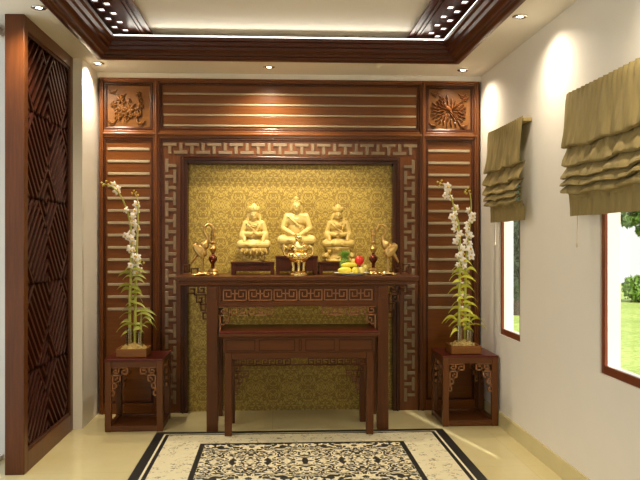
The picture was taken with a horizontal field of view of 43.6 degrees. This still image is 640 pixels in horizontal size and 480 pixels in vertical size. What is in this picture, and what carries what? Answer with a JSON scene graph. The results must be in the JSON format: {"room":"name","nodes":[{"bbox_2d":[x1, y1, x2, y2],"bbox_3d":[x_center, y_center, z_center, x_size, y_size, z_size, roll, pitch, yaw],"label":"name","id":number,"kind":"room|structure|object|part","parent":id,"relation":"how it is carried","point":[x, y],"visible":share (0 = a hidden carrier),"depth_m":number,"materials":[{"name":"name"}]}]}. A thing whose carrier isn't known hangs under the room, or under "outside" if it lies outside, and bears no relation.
{"room":"home altar room","nodes":[
{"label":"home altar room","id":0,"kind":"room"},
{"bbox_2d":[0,21,4,458],"bbox_3d":[-1.900,-0.130,2.447,0.100,3.100,8.300,0,0,-3],"label":"wall","id":1,"kind":"structure","parent":0,"point":[2,39],"depth_m":5.19,"materials":[{"name":"white paint"}]},
{"bbox_2d":[0,27,2,460],"bbox_3d":[-1.934,0.028,2.696,0.040,2.785,5.000,0,0,-3],"label":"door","id":2,"kind":"structure","parent":1,"relation":"in","point":[1,29],"depth_m":5.16,"materials":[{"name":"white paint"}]},
{"bbox_2d":[73,58,98,428],"bbox_3d":[-1.934,0.028,6.301,0.265,2.785,0.600,0,0,-3],"label":"wall pier","id":3,"kind":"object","parent":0,"point":[85,80],"visible":0.43,"depth_m":6.11,"materials":[{"name":"white paint"}]},
{"bbox_2d":[0,409,562,479],"bbox_3d":[-0.141,1.470,2.596,3.630,0.100,8.400,0,0,-3],"label":"floor","id":4,"kind":"structure","parent":0,"point":[90,452],"depth_m":5.64,"materials":[{"name":"beige tile"}]},
{"bbox_2d":[5,14,72,474],"bbox_3d":[-1.877,0.027,5.411,0.116,2.792,1.165,0,0,-3],"label":"screen","id":5,"kind":"object","parent":4,"relation":"on","point":[38,72],"visible":1,"depth_m":5.15,"materials":[{"name":"brown wood"}]},
{"bbox_3d":[-1.832,0.007,5.413,0.010,2.581,1.027,0,0,-3],"label":"moulding","id":6,"kind":"part","parent":5,"relation":"part of","materials":[{"name":"wood"}]},
{"bbox_2d":[104,351,170,431],"bbox_3d":[-1.390,1.151,6.142,0.432,0.538,0.458,0,0,-3],"label":"side table","id":7,"kind":"object","parent":4,"relation":"on","point":[160,360],"visible":0.98,"depth_m":5.93,"materials":[{"name":"red wood"}]},
{"bbox_3d":[-1.567,1.159,5.929,0.046,0.522,0.046,0,0,-3],"label":"leg","id":8,"kind":"part","parent":7,"relation":"part of","materials":[{"name":"brown wood"}]},
{"bbox_3d":[-1.579,1.396,6.131,0.040,0.040,0.358,0,0,-3],"label":"rail","id":9,"kind":"part","parent":7,"relation":"part of","materials":[{"name":"wood"}]},
{"bbox_3d":[-1.590,1.159,6.333,0.046,0.522,0.046,0,0,-3],"label":"leg","id":10,"kind":"part","parent":7,"relation":"part of","materials":[{"name":"brown wood"}]},
{"bbox_2d":[101,180,156,357],"bbox_3d":[-1.456,0.214,6.098,0.423,1.337,0.226,0,0,-3],"label":"potted orchid","id":11,"kind":"object","parent":7,"relation":"on","point":[131,349],"visible":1,"depth_m":6.09,"materials":[{"name":"green plant"}]},
{"bbox_3d":[-1.471,-0.033,6.073,0.062,0.056,0.020,37,-3,3],"label":"flower","id":12,"kind":"part","parent":11,"relation":"part of","materials":[{"name":"white plant"}]},
{"bbox_3d":[-1.379,0.920,5.940,0.332,0.044,0.040,0,0,-3],"label":"rail","id":13,"kind":"part","parent":7,"relation":"part of","materials":[{"name":"wood"}]},
{"bbox_3d":[-1.379,1.396,5.940,0.332,0.040,0.040,0,0,-3],"label":"rail","id":14,"kind":"part","parent":7,"relation":"part of","materials":[{"name":"wood"}]},
{"bbox_3d":[-1.390,1.396,6.142,0.352,0.012,0.378,0,0,-3],"label":"board","id":15,"kind":"part","parent":7,"relation":"part of","materials":[{"name":"wood"}]},
{"bbox_3d":[-1.401,1.396,6.343,0.332,0.040,0.040,0,0,-3],"label":"rail","id":16,"kind":"part","parent":7,"relation":"part of","materials":[{"name":"wood"}]},
{"bbox_3d":[-1.190,1.159,5.951,0.046,0.522,0.046,0,0,-3],"label":"leg","id":17,"kind":"part","parent":7,"relation":"part of","materials":[{"name":"brown wood"}]},
{"bbox_3d":[-1.201,1.396,6.152,0.040,0.040,0.358,0,0,-3],"label":"rail","id":18,"kind":"part","parent":7,"relation":"part of","materials":[{"name":"wood"}]},
{"bbox_3d":[-1.213,1.159,6.354,0.046,0.522,0.046,0,0,-3],"label":"leg","id":19,"kind":"part","parent":7,"relation":"part of","materials":[{"name":"brown wood"}]},
{"bbox_2d":[175,264,418,431],"bbox_3d":[-0.180,0.805,6.257,1.810,1.230,0.645,0,0,-3],"label":"altar table","id":20,"kind":"object","parent":4,"relation":"on","point":[224,290],"visible":1,"depth_m":5.96,"materials":[{"name":"brown wood"}]},
{"bbox_2d":[191,223,214,275],"bbox_3d":[-0.880,0.070,6.030,0.177,0.397,0.109,0,0,-3],"label":"crane","id":21,"kind":"object","parent":20,"relation":"on","point":[200,249],"visible":1,"depth_m":6.01,"materials":[{"name":"metal"}]},
{"bbox_3d":[-0.800,0.877,5.955,0.084,1.086,0.070,0,0,-3],"label":"leg","id":22,"kind":"part","parent":20,"relation":"part of","materials":[{"name":"brown wood"}]},
{"bbox_2d":[208,230,218,274],"bbox_3d":[-0.825,0.096,6.163,0.096,0.346,0.096,0,0,-3],"label":"candlestick","id":23,"kind":"object","parent":20,"relation":"on","point":[212,258],"visible":0.85,"depth_m":6.15,"materials":[{"name":"gold metal"}]},
{"bbox_3d":[-0.825,0.159,6.163,0.068,0.118,0.068,0,0,-3],"label":"stem bulb","id":24,"kind":"part","parent":23,"relation":"part of","materials":[{"name":"brown metal"}]},
{"bbox_2d":[209,230,215,252],"bbox_3d":[-0.825,0.011,6.163,0.054,0.176,0.054,0,0,-3],"label":"socket","id":25,"kind":"object","parent":23,"relation":"attached to","point":[212,249],"depth_m":6.15,"materials":[{"name":"gold metal"}]},
{"bbox_3d":[-0.746,0.402,5.941,0.022,0.112,0.024,0,0,-3],"label":"rail","id":26,"kind":"part","parent":20,"relation":"part of","materials":[{"name":"brown wood"}]},
{"bbox_3d":[-0.829,0.877,6.479,0.084,1.086,0.070,0,0,-3],"label":"leg","id":27,"kind":"part","parent":20,"relation":"part of","materials":[{"name":"brown wood"}]},
{"bbox_2d":[231,261,274,274],"bbox_3d":[-0.528,0.220,6.320,0.339,0.100,0.240,0,0,-3],"label":"stand","id":28,"kind":"object","parent":20,"relation":"on","point":[235,265],"visible":1,"depth_m":6.21,"materials":[{"name":"red wood"}]},
{"bbox_3d":[-0.674,0.227,6.212,0.028,0.086,0.028,0,0,-3],"label":"leg","id":29,"kind":"part","parent":28,"relation":"part of","materials":[{"name":"red wood"}]},
{"bbox_2d":[237,203,270,261],"bbox_3d":[-0.527,-0.061,6.319,0.271,0.459,0.256,0,0,-16],"label":"seated statue","id":30,"kind":"object","parent":28,"relation":"on","point":[253,244],"visible":1,"depth_m":6.27,"materials":[{"name":"metal"}]},
{"bbox_3d":[-0.371,0.227,6.229,0.028,0.086,0.028,0,0,-3],"label":"leg","id":31,"kind":"part","parent":28,"relation":"part of","materials":[{"name":"red wood"}]},
{"bbox_2d":[275,255,317,274],"bbox_3d":[-0.188,0.197,6.334,0.330,0.146,0.270,0,0,-3],"label":"stand","id":32,"kind":"object","parent":20,"relation":"on","point":[282,262],"visible":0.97,"depth_m":6.21,"materials":[{"name":"red wood"}]},
{"bbox_3d":[-0.328,0.203,6.211,0.028,0.132,0.028,0,0,-3],"label":"leg","id":33,"kind":"part","parent":32,"relation":"part of","materials":[{"name":"red wood"}]},
{"bbox_2d":[277,196,315,253],"bbox_3d":[-0.186,-0.111,6.339,0.304,0.467,0.282,0,0,-3],"label":"seated statue","id":34,"kind":"object","parent":32,"relation":"on","point":[296,221],"visible":0.82,"depth_m":6.29,"materials":[{"name":"metal"}]},
{"bbox_3d":[-0.035,0.203,6.228,0.028,0.132,0.028,0,0,-3],"label":"leg","id":35,"kind":"part","parent":32,"relation":"part of","materials":[{"name":"red wood"}]},
{"bbox_3d":[-0.164,0.340,5.973,1.188,0.012,0.024,0,0,-3],"label":"rail","id":36,"kind":"part","parent":20,"relation":"part of","materials":[{"name":"brown wood"}]},
{"bbox_3d":[-0.164,0.476,5.982,1.188,0.036,0.046,0,0,-3],"label":"rail","id":37,"kind":"part","parent":20,"relation":"part of","materials":[{"name":"brown wood"}]},
{"bbox_2d":[283,234,313,275],"bbox_3d":[-0.164,0.113,6.075,0.186,0.313,0.186,0,0,38],"label":"incense burner","id":38,"kind":"object","parent":20,"relation":"on","point":[298,253],"visible":1,"depth_m":6.03,"materials":[{"name":"gold metal"}]},
{"bbox_3d":[-0.261,0.086,6.070,0.046,0.088,0.022,0,0,-3],"label":"handle","id":39,"kind":"part","parent":38,"relation":"part of","materials":[{"name":"gold metal"}]},
{"bbox_3d":[-0.210,0.190,6.099,0.042,0.094,0.044,0,0,-3],"label":"leg","id":40,"kind":"part","parent":38,"relation":"part of","materials":[{"name":"gold metal"}]},
{"bbox_3d":[-0.164,0.010,6.075,0.144,0.107,0.144,0,0,-3],"label":"lid","id":41,"kind":"part","parent":38,"relation":"part of","materials":[{"name":"gold metal"}]},
{"bbox_3d":[-0.164,0.252,6.075,0.144,0.036,0.144,0,0,-3],"label":"foot plate","id":42,"kind":"part","parent":38,"relation":"part of","materials":[{"name":"gold metal"}]},
{"bbox_2d":[286,248,310,262],"bbox_3d":[-0.164,0.117,6.075,0.186,0.108,0.186,0,0,-3],"label":"bowl","id":43,"kind":"object","parent":38,"relation":"attached to","point":[297,255],"depth_m":6.01,"materials":[{"name":"gold metal"}]},
{"bbox_3d":[-0.161,0.190,6.024,0.042,0.094,0.044,0,0,-3],"label":"leg","id":44,"kind":"part","parent":38,"relation":"part of","materials":[{"name":"gold metal"}]},
{"bbox_3d":[-0.066,0.086,6.081,0.046,0.088,0.022,0,0,-3],"label":"handle","id":45,"kind":"part","parent":38,"relation":"part of","materials":[{"name":"gold metal"}]},
{"bbox_2d":[317,261,360,274],"bbox_3d":[0.149,0.220,6.358,0.333,0.100,0.240,0,0,-3],"label":"stand","id":46,"kind":"object","parent":20,"relation":"on","point":[322,265],"visible":0.58,"depth_m":6.25,"materials":[{"name":"red wood"}]},
{"bbox_3d":[0.006,0.227,6.250,0.028,0.086,0.028,0,0,-3],"label":"leg","id":47,"kind":"part","parent":46,"relation":"part of","materials":[{"name":"red wood"}]},
{"bbox_2d":[322,204,354,261],"bbox_3d":[0.143,-0.058,6.358,0.262,0.458,0.255,0,0,-3],"label":"seated statue","id":48,"kind":"object","parent":46,"relation":"on","point":[336,241],"visible":0.97,"depth_m":6.30,"materials":[{"name":"metal"}]},
{"bbox_2d":[334,272,369,275],"bbox_3d":[0.242,0.258,6.083,0.272,0.022,0.272,0,0,-3],"label":"fruit plate","id":49,"kind":"object","parent":20,"relation":"on","point":[351,273],"visible":0.88,"depth_m":6.00,"materials":[{"name":"white ceramic"}]},
{"bbox_2d":[338,267,351,272],"bbox_3d":[0.191,0.228,6.013,0.115,0.050,0.050,0,0,-3],"label":"mango","id":50,"kind":"object","parent":49,"relation":"on","point":[342,269],"visible":0.98,"depth_m":6.00,"materials":[{"name":"food"}]},
{"bbox_2d":[341,262,356,266],"bbox_3d":[0.225,0.188,6.041,0.128,0.038,0.040,0,0,-3],"label":"mango","id":51,"kind":"object","parent":50,"relation":"on","point":[348,264],"visible":1,"depth_m":6.03,"materials":[{"name":"food"}]},
{"bbox_2d":[352,267,358,272],"bbox_3d":[0.264,0.228,6.012,0.052,0.055,0.051,0,0,-3],"label":"pear","id":52,"kind":"object","parent":49,"relation":"on","point":[355,269],"visible":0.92,"depth_m":5.99,"materials":[{"name":"food"}]},
{"bbox_2d":[358,267,364,272],"bbox_3d":[0.314,0.228,6.037,0.052,0.060,0.051,0,0,-3],"label":"pear","id":53,"kind":"object","parent":49,"relation":"on","point":[361,269],"visible":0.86,"depth_m":6.02,"materials":[{"name":"food"}]},
{"bbox_3d":[0.210,0.228,6.121,0.052,0.055,0.051,0,0,-3],"label":"pear","id":54,"kind":"object","parent":49,"relation":"on","visible":0},
{"bbox_2d":[339,250,351,266],"bbox_3d":[0.190,0.150,6.115,0.130,0.147,0.124,0,0,-3],"label":"pineapple","id":55,"kind":"object","parent":54,"relation":"on","point":[345,255],"visible":0.73,"depth_m":6.09,"materials":[{"name":"green plant"}]},
{"bbox_3d":[0.190,0.112,6.115,0.130,0.072,0.124,0,0,-3],"label":"crown","id":56,"kind":"part","parent":55,"relation":"part of","materials":[{"name":"green plant"}]},
{"bbox_3d":[0.334,0.212,6.083,0.052,0.063,0.051,0,0,-3],"label":"pear","id":57,"kind":"object","parent":49,"relation":"on","visible":0},
{"bbox_2d":[355,255,363,264],"bbox_3d":[0.298,0.154,6.074,0.072,0.076,0.071,0,0,-3],"label":"apple","id":58,"kind":"object","parent":57,"relation":"on","point":[359,260],"visible":1,"depth_m":6.05,"materials":[{"name":"food"}]},
{"bbox_3d":[0.441,0.877,6.550,0.084,1.086,0.070,0,0,-3],"label":"leg","id":59,"kind":"part","parent":20,"relation":"part of","materials":[{"name":"brown wood"}]},
{"bbox_2d":[367,230,378,274],"bbox_3d":[0.416,0.096,6.233,0.096,0.346,0.096,0,0,-3],"label":"candlestick","id":60,"kind":"object","parent":20,"relation":"on","point":[373,258],"visible":0.98,"depth_m":6.22,"materials":[{"name":"gold metal"}]},
{"bbox_3d":[0.416,0.159,6.233,0.068,0.118,0.068,0,0,-3],"label":"stem bulb","id":61,"kind":"part","parent":60,"relation":"part of","materials":[{"name":"brown metal"}]},
{"bbox_2d":[370,230,376,252],"bbox_3d":[0.416,0.011,6.233,0.054,0.176,0.054,0,0,-3],"label":"socket","id":62,"kind":"object","parent":60,"relation":"attached to","point":[373,249],"depth_m":6.22,"materials":[{"name":"gold metal"}]},
{"bbox_3d":[0.418,0.402,6.006,0.022,0.112,0.024,0,0,-3],"label":"rail","id":63,"kind":"part","parent":20,"relation":"part of","materials":[{"name":"brown wood"}]},
{"bbox_3d":[0.470,0.877,6.026,0.084,1.086,0.070,0,0,-3],"label":"leg","id":64,"kind":"part","parent":20,"relation":"part of","materials":[{"name":"brown wood"}]},
{"bbox_2d":[376,223,398,274],"bbox_3d":[0.513,0.070,6.109,0.177,0.397,0.109,0,0,-3],"label":"crane","id":65,"kind":"object","parent":20,"relation":"on","point":[389,249],"visible":1,"depth_m":6.09,"materials":[{"name":"metal"}]},
{"bbox_2d":[128,428,487,479],"bbox_3d":[-0.052,1.416,4.346,2.121,0.008,3.185,0,0,-3],"label":"rug","id":66,"kind":"object","parent":4,"relation":"on","point":[385,454],"visible":1,"depth_m":5.22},
{"bbox_2d":[219,324,378,435],"bbox_3d":[-0.162,1.040,6.020,1.156,0.760,0.538,0,0,-3],"label":"table","id":67,"kind":"object","parent":66,"relation":"on","point":[250,342],"visible":0.98,"depth_m":5.78,"materials":[{"name":"red wood"}]},
{"bbox_3d":[-0.661,1.110,5.771,0.052,0.600,0.052,0,0,-3],"label":"leg","id":68,"kind":"part","parent":67,"relation":"part of","materials":[{"name":"brown wood"}]},
{"bbox_3d":[-0.686,1.115,6.212,0.052,0.610,0.052,0,0,-3],"label":"leg","id":69,"kind":"part","parent":67,"relation":"part of","materials":[{"name":"brown wood"}]},
{"bbox_3d":[-0.149,0.832,5.792,0.972,0.044,0.028,0,0,-3],"label":"rail","id":70,"kind":"part","parent":67,"relation":"part of","materials":[{"name":"brown wood"}]},
{"bbox_3d":[0.336,1.115,6.270,0.052,0.610,0.052,0,0,-3],"label":"leg","id":71,"kind":"part","parent":67,"relation":"part of","materials":[{"name":"brown wood"}]},
{"bbox_3d":[0.361,1.110,5.829,0.052,0.600,0.052,0,0,-3],"label":"leg","id":72,"kind":"part","parent":67,"relation":"part of","materials":[{"name":"brown wood"}]},
{"bbox_2d":[431,348,498,426],"bbox_3d":[1.135,1.151,6.319,0.432,0.538,0.458,0,0,-3],"label":"side table","id":73,"kind":"object","parent":4,"relation":"on","point":[447,416],"visible":0.97,"depth_m":6.11,"materials":[{"name":"red wood"}]},
{"bbox_3d":[0.935,1.159,6.510,0.046,0.522,0.046,0,0,-3],"label":"leg","id":74,"kind":"part","parent":73,"relation":"part of","materials":[{"name":"brown wood"}]},
{"bbox_3d":[0.946,0.920,6.308,0.040,0.044,0.358,0,0,-3],"label":"rail","id":75,"kind":"part","parent":73,"relation":"part of","materials":[{"name":"wood"}]},
{"bbox_3d":[0.946,1.396,6.308,0.040,0.040,0.358,0,0,-3],"label":"rail","id":76,"kind":"part","parent":73,"relation":"part of","materials":[{"name":"wood"}]},
{"bbox_3d":[0.958,1.159,6.106,0.046,0.522,0.046,0,0,-3],"label":"leg","id":77,"kind":"part","parent":73,"relation":"part of","materials":[{"name":"brown wood"}]},
{"bbox_3d":[1.124,1.396,6.520,0.332,0.040,0.040,0,0,-3],"label":"rail","id":78,"kind":"part","parent":73,"relation":"part of","materials":[{"name":"wood"}]},
{"bbox_2d":[437,180,485,353],"bbox_3d":[1.110,0.204,6.282,0.389,1.357,0.232,0,0,-3],"label":"potted orchid","id":79,"kind":"object","parent":73,"relation":"on","point":[459,346],"visible":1,"depth_m":6.27,"materials":[{"name":"green plant"}]},
{"bbox_3d":[0.996,-0.423,6.249,0.068,0.061,0.021,9,12,-6],"label":"flower","id":80,"kind":"part","parent":79,"relation":"part of","materials":[{"name":"white plant"}]},
{"bbox_3d":[1.033,-0.185,6.261,0.070,0.063,0.022,-39,-21,15],"label":"flower","id":81,"kind":"part","parent":79,"relation":"part of","materials":[{"name":"white plant"}]},
{"bbox_3d":[1.060,-0.093,6.277,0.069,0.062,0.022,45,-17,-24],"label":"flower","id":82,"kind":"part","parent":79,"relation":"part of","materials":[{"name":"white plant"}]},
{"bbox_3d":[1.068,0.009,6.279,0.062,0.069,0.022,36,8,-6],"label":"flower","id":83,"kind":"part","parent":79,"relation":"part of","materials":[{"name":"white plant"}]},
{"bbox_3d":[1.171,0.067,6.257,0.071,0.064,0.022,-31,-7,-14],"label":"flower","id":84,"kind":"part","parent":79,"relation":"part of","materials":[{"name":"white plant"}]},
{"bbox_3d":[1.182,0.127,6.265,0.066,0.060,0.021,-9,-16,16],"label":"flower","id":85,"kind":"part","parent":79,"relation":"part of","materials":[{"name":"white plant"}]},
{"bbox_3d":[1.194,-0.194,6.266,0.068,0.061,0.021,-16,-3,5],"label":"flower","id":86,"kind":"part","parent":79,"relation":"part of","materials":[{"name":"white plant"}]},
{"bbox_3d":[1.135,1.396,6.319,0.352,0.012,0.378,0,0,-3],"label":"board","id":87,"kind":"part","parent":73,"relation":"part of","materials":[{"name":"wood"}]},
{"bbox_3d":[1.146,0.920,6.117,0.332,0.044,0.040,0,0,-3],"label":"rail","id":88,"kind":"part","parent":73,"relation":"part of","materials":[{"name":"wood"}]},
{"bbox_3d":[1.146,1.396,6.117,0.332,0.040,0.040,0,0,-3],"label":"rail","id":89,"kind":"part","parent":73,"relation":"part of","materials":[{"name":"wood"}]},
{"bbox_3d":[1.312,1.159,6.531,0.046,0.522,0.046,0,0,-3],"label":"leg","id":90,"kind":"part","parent":73,"relation":"part of","materials":[{"name":"brown wood"}]},
{"bbox_3d":[1.324,1.396,6.329,0.040,0.040,0.358,0,0,-3],"label":"rail","id":91,"kind":"part","parent":73,"relation":"part of","materials":[{"name":"wood"}]},
{"bbox_3d":[1.335,1.159,6.128,0.046,0.522,0.046,0,0,-3],"label":"leg","id":92,"kind":"part","parent":73,"relation":"part of","materials":[{"name":"brown wood"}]},
{"bbox_2d":[133,0,430,39],"bbox_3d":[-0.138,-1.652,2.546,3.430,0.100,8.300,0,0,-3],"label":"ceiling","id":93,"kind":"structure","parent":0,"point":[263,18],"depth_m":5.74,"materials":[{"name":"white paint"}]},
{"bbox_2d":[87,0,154,36],"bbox_3d":[-1.433,-1.583,3.360,0.617,0.031,5.974,0,0,-3],"label":"trim","id":94,"kind":"structure","parent":93,"relation":"attached to","point":[123,17],"depth_m":5.66,"materials":[{"name":"brown wood"}]},
{"bbox_2d":[0,0,576,76],"bbox_3d":[-0.138,-1.415,2.546,3.430,0.100,8.300,0,0,-3],"label":"ceiling","id":95,"kind":"structure","parent":0,"point":[512,33],"depth_m":6.15,"materials":[{"name":"white paint"}]},
{"bbox_2d":[31,5,46,10],"bbox_3d":[-1.646,-1.359,4.685,0.092,0.009,0.092,0,0,-3],"label":"recessed light","id":96,"kind":"object","parent":95,"relation":"in","point":[35,7],"visible":0.98,"depth_m":4.67,"materials":[{"name":"beige"}]},
{"bbox_2d":[92,62,103,64],"bbox_3d":[-1.709,-1.359,6.164,0.092,0.009,0.092,0,0,-3],"label":"recessed light","id":97,"kind":"object","parent":95,"relation":"in","point":[94,63],"visible":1,"depth_m":6.16,"materials":[{"name":"beige"}]},
{"bbox_2d":[263,65,274,68],"bbox_3d":[-0.401,-1.359,6.297,0.092,0.009,0.092,0,0,-3],"label":"recessed light","id":98,"kind":"object","parent":95,"relation":"in","point":[267,66],"visible":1,"depth_m":6.29,"materials":[{"name":"beige"}]},
{"bbox_2d":[40,0,525,63],"bbox_3d":[-0.143,-1.414,3.315,2.720,0.150,5.459,0,0,-3],"label":"trim","id":99,"kind":"structure","parent":95,"relation":"attached to","point":[77,16],"depth_m":5.91,"materials":[{"name":"brown wood"}]},
{"bbox_2d":[114,0,476,39],"bbox_3d":[-0.143,-1.492,3.315,2.432,0.008,5.171,0,0,-3],"label":"led strip","id":100,"kind":"object","parent":99,"relation":"attached to","point":[476,0],"visible":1,"depth_m":5.88,"materials":[{"name":"white"}]},
{"bbox_2d":[406,0,475,40],"bbox_3d":[1.149,-1.583,3.505,0.632,0.031,5.974,0,0,-3],"label":"trim","id":101,"kind":"structure","parent":95,"relation":"attached to","point":[439,17],"depth_m":5.71,"materials":[{"name":"brown wood"}]},
{"bbox_2d":[457,69,468,71],"bbox_3d":[1.146,-1.359,6.410,0.092,0.009,0.092,0,0,-3],"label":"recessed light","id":102,"kind":"object","parent":95,"relation":"in","point":[459,70],"visible":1,"depth_m":6.41,"materials":[{"name":"beige"}]},
{"bbox_2d":[512,14,527,18],"bbox_3d":[1.217,-1.359,4.871,0.092,0.009,0.092,0,0,-3],"label":"recessed light","id":103,"kind":"object","parent":95,"relation":"in","point":[517,16],"visible":1,"depth_m":4.86,"materials":[{"name":"beige"}]},
{"bbox_2d":[479,0,639,479],"bbox_3d":[1.624,-0.130,2.645,0.100,3.100,8.300,0,0,-3],"label":"wall","id":104,"kind":"structure","parent":0,"point":[552,384],"depth_m":4.91,"materials":[{"name":"white paint"}]},
{"bbox_2d":[482,116,531,245],"bbox_3d":[1.331,-0.392,5.759,0.130,0.872,0.870,0,0,-3],"label":"blind","id":105,"kind":"object","parent":104,"relation":"attached to","point":[503,168],"visible":1,"depth_m":5.70,"materials":[{"name":"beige fabric"}]},
{"bbox_3d":[1.367,-0.809,5.771,0.058,0.026,0.830,0,0,-3],"label":"head rail","id":106,"kind":"part","parent":105,"relation":"part of","materials":[{"name":"green fabric"}]},
{"bbox_2d":[501,176,519,341],"bbox_3d":[1.446,0.010,5.886,0.091,1.425,0.520,0,0,-3],"label":"window","id":107,"kind":"structure","parent":104,"relation":"in","point":[507,330],"depth_m":6.12,"materials":[{"name":"brown wood"}]},
{"bbox_2d":[484,399,589,479],"bbox_3d":[1.571,1.364,2.591,0.016,0.112,8.202,0,0,-3],"label":"baseboard","id":108,"kind":"structure","parent":104,"relation":"attached to","point":[562,468],"depth_m":5.19,"materials":[{"name":"beige tile"}]},
{"bbox_2d":[560,58,639,247],"bbox_3d":[1.429,-0.392,4.022,0.130,0.872,1.010,0,0,-3],"label":"blind","id":109,"kind":"object","parent":104,"relation":"attached to","point":[601,137],"visible":1,"depth_m":3.98,"materials":[{"name":"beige fabric"}]},
{"bbox_2d":[602,212,639,387],"bbox_3d":[1.554,0.002,3.971,0.091,1.410,0.555,0,0,-3],"label":"window","id":110,"kind":"structure","parent":104,"relation":"in","point":[611,222],"depth_m":4.22,"materials":[{"name":"brown wood"}]},
{"bbox_3d":[-0.374,-0.130,6.740,3.630,3.100,0.100,0,0,-3],"label":"wall","id":111,"kind":"structure","parent":0,"visible":0},
{"bbox_2d":[97,72,480,81],"bbox_3d":[-0.236,-1.343,6.647,3.165,0.043,0.100,0,0,-3],"label":"trim","id":112,"kind":"structure","parent":111,"relation":"attached to","point":[99,74],"depth_m":6.60,"materials":[{"name":"white wood"}]},
{"bbox_2d":[99,77,479,414],"bbox_3d":[-0.236,0.059,6.641,3.135,2.762,0.116,0,0,-3],"label":"panelling","id":113,"kind":"object","parent":111,"relation":"attached to","point":[195,152],"visible":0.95,"depth_m":6.65,"materials":[{"name":"brown wood"}]},
{"bbox_3d":[-1.567,1.377,6.573,0.402,0.085,0.097,0,0,-3],"label":"rail","id":114,"kind":"part","parent":113,"relation":"part of","materials":[{"name":"brown wood"}]},
{"bbox_3d":[-1.567,-0.867,6.573,0.402,0.062,0.097,0,0,-3],"label":"rail","id":115,"kind":"part","parent":113,"relation":"part of","materials":[{"name":"brown wood"}]},
{"bbox_3d":[-1.567,-1.306,6.573,0.402,0.032,0.097,0,0,-3],"label":"rail","id":116,"kind":"part","parent":113,"relation":"part of","materials":[{"name":"brown wood"}]},
{"bbox_3d":[-1.567,0.249,6.587,0.402,2.171,0.069,0,0,-3],"label":"slatted panel","id":117,"kind":"part","parent":113,"relation":"part of","materials":[{"name":"brown wood"}]},
{"bbox_3d":[-1.565,0.249,6.543,0.398,2.167,0.022,0,0,-3],"label":"panel moulding","id":118,"kind":"part","parent":113,"relation":"part of","materials":[{"name":"brown wood"}]},
{"bbox_3d":[-1.565,-1.094,6.542,0.396,0.386,0.024,0,0,-3],"label":"panel moulding","id":119,"kind":"part","parent":113,"relation":"part of","materials":[{"name":"brown wood"}]},
{"bbox_3d":[-1.567,-1.094,6.587,0.402,0.392,0.069,0,0,-3],"label":"carved panel","id":120,"kind":"part","parent":113,"relation":"part of","materials":[{"name":"brown wood"}]},
{"bbox_3d":[-0.242,-1.094,6.661,2.148,0.392,0.069,0,0,-3],"label":"header panel","id":121,"kind":"part","parent":113,"relation":"part of","materials":[{"name":"brown wood"}]},
{"bbox_3d":[-0.242,-0.867,6.647,2.148,0.062,0.097,0,0,-3],"label":"rail","id":122,"kind":"part","parent":113,"relation":"part of","materials":[{"name":"brown wood"}]},
{"bbox_3d":[-0.242,-1.306,6.647,2.148,0.032,0.097,0,0,-3],"label":"rail","id":123,"kind":"part","parent":113,"relation":"part of","materials":[{"name":"brown wood"}]},
{"bbox_3d":[-0.241,0.367,6.643,1.815,2.114,0.112,0,0,-3],"label":"niche frame","id":124,"kind":"part","parent":113,"relation":"part of","materials":[{"name":"brown wood"}]},
{"bbox_3d":[-0.240,-1.094,6.618,2.144,0.388,0.022,0,0,-3],"label":"panel moulding","id":125,"kind":"part","parent":113,"relation":"part of","materials":[{"name":"brown wood"}]},
{"bbox_3d":[-0.240,0.303,6.613,2.144,2.274,0.020,0,0,-3],"label":"panel moulding","id":126,"kind":"part","parent":113,"relation":"part of","materials":[{"name":"brown wood"}]},
{"bbox_3d":[1.083,0.249,6.736,0.408,2.171,0.069,0,0,-3],"label":"slatted panel","id":127,"kind":"part","parent":113,"relation":"part of","materials":[{"name":"brown wood"}]},
{"bbox_3d":[1.086,0.249,6.692,0.404,2.167,0.022,0,0,-3],"label":"panel moulding","id":128,"kind":"part","parent":113,"relation":"part of","materials":[{"name":"brown wood"}]},
{"bbox_3d":[1.084,1.377,6.722,0.408,0.085,0.097,0,0,-3],"label":"rail","id":129,"kind":"part","parent":113,"relation":"part of","materials":[{"name":"brown wood"}]},
{"bbox_3d":[1.084,-0.867,6.722,0.408,0.062,0.097,0,0,-3],"label":"rail","id":130,"kind":"part","parent":113,"relation":"part of","materials":[{"name":"brown wood"}]},
{"bbox_3d":[1.084,-1.306,6.722,0.408,0.032,0.097,0,0,-3],"label":"rail","id":131,"kind":"part","parent":113,"relation":"part of","materials":[{"name":"brown wood"}]},
{"bbox_3d":[1.086,-1.094,6.691,0.402,0.386,0.024,0,0,-3],"label":"panel moulding","id":132,"kind":"part","parent":113,"relation":"part of","materials":[{"name":"brown wood"}]},
{"bbox_3d":[1.083,-1.094,6.736,0.408,0.392,0.069,0,0,-3],"label":"carved panel","id":133,"kind":"part","parent":113,"relation":"part of","materials":[{"name":"brown wood"}]},
{"label":"outside","id":134,"kind":"structure","parent":0,"visible":0},
{"bbox_2d":[513,283,639,374],"bbox_3d":[29.478,3.520,29.702,57.800,0.200,68.000,0,0,-3],"label":"lawn","id":135,"kind":"structure","parent":134,"point":[630,311],"depth_m":29.58,"materials":[{"name":"green plant"}]},
{"bbox_2d":[513,184,519,315],"bbox_3d":[8.809,-0.689,36.614,3.615,8.230,3.894,0,0,-3],"label":"tree","id":136,"kind":"object","parent":135,"relation":"on","point":[516,311],"visible":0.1,"depth_m":35.74,"materials":[{"name":"green plant"}]},
{"bbox_2d":[621,274,639,301],"bbox_3d":[17.602,2.588,44.006,2.174,1.896,2.109,0,0,-3],"label":"bush","id":137,"kind":"object","parent":135,"relation":"on","point":[631,285],"visible":0.98,"depth_m":43.60,"materials":[{"name":"green plant"}]},
{"bbox_2d":[621,211,639,236],"bbox_3d":[7.819,-0.138,16.632,3.796,7.130,4.603,0,0,26],"label":"tree","id":138,"kind":"object","parent":135,"relation":"on","point":[628,219],"visible":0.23,"depth_m":16.32,"materials":[{"name":"green plant"}]}
]}

